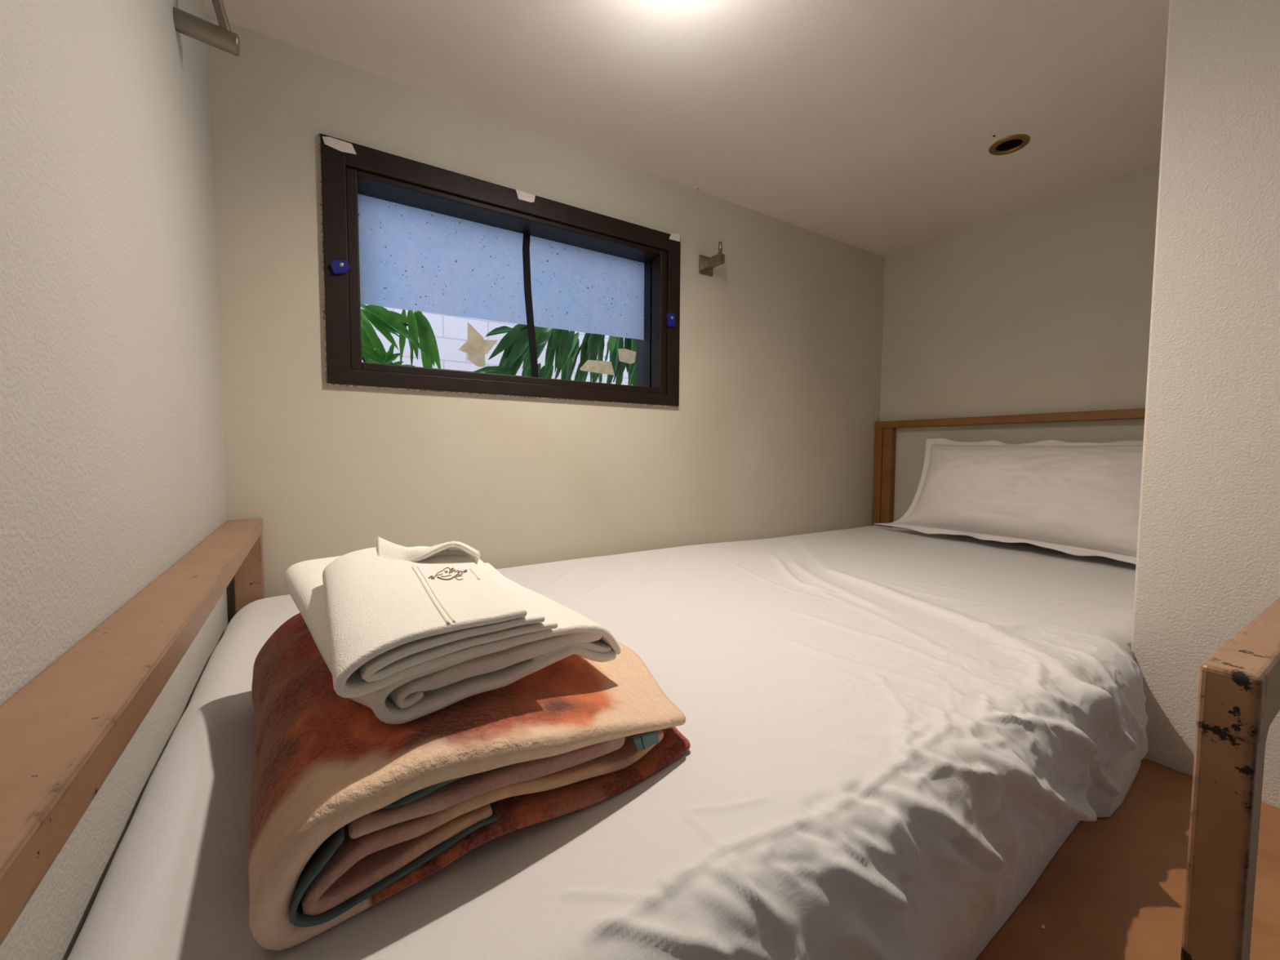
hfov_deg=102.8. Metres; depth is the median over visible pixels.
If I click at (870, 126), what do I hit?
ceiling
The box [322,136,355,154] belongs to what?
paper scrap
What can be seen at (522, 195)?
paper scrap
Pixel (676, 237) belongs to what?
paper scrap
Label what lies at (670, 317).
window latch
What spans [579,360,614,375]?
tape
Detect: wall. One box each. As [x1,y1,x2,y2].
[0,0,231,959]
[207,14,884,619]
[880,164,1159,548]
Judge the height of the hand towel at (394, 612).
0.060 m
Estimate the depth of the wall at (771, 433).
1.22 m
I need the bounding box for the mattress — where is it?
[66,525,1147,959]
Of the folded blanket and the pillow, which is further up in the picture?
the pillow
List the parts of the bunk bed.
footboard rail, footboard post, headboard post, headboard rail, guard post, guard rail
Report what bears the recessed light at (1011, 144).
in the ceiling
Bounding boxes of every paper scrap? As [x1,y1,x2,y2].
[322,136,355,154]
[515,189,535,202]
[669,233,679,241]
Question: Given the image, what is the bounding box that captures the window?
[319,133,680,408]
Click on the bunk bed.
(1187, 867)
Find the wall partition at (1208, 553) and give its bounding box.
[1130,0,1279,808]
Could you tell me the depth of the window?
1.23 m
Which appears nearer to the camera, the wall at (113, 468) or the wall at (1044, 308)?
the wall at (113, 468)
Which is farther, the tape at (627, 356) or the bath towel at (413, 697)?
the tape at (627, 356)
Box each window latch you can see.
[329,259,349,274]
[666,312,675,326]
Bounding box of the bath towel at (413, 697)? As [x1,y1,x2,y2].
[283,546,621,724]
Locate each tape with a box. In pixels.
[458,322,497,366]
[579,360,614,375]
[617,348,635,364]
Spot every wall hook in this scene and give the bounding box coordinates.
[173,0,239,56]
[698,241,724,276]
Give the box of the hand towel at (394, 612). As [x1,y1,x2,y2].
[322,536,557,697]
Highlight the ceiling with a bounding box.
[203,0,1169,257]
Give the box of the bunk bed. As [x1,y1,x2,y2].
[0,408,1279,959]
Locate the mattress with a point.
(893, 735)
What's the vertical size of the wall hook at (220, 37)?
0.096 m
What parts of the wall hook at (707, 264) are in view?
mounting plate, hook arm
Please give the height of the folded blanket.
0.095 m
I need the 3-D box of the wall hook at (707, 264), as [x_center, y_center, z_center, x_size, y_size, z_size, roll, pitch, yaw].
[0.214,-0.643,1.482,0.053,0.075,0.073,-2,4,-32]
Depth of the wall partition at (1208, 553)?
0.69 m
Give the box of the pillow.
[874,437,1143,564]
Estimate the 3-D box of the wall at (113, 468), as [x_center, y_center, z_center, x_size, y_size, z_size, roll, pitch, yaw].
[0.135,0.451,-0.541,0.100,2.560,3.500,-2,4,-32]
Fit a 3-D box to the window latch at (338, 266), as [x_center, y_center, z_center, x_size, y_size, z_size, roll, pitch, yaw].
[-0.590,-0.418,1.004,0.033,0.030,0.009,-2,4,-32]
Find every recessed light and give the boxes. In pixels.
[988,133,1030,155]
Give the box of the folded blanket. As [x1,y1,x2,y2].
[248,613,690,951]
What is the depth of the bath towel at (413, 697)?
0.41 m
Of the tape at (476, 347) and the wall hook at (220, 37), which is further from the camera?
the tape at (476, 347)

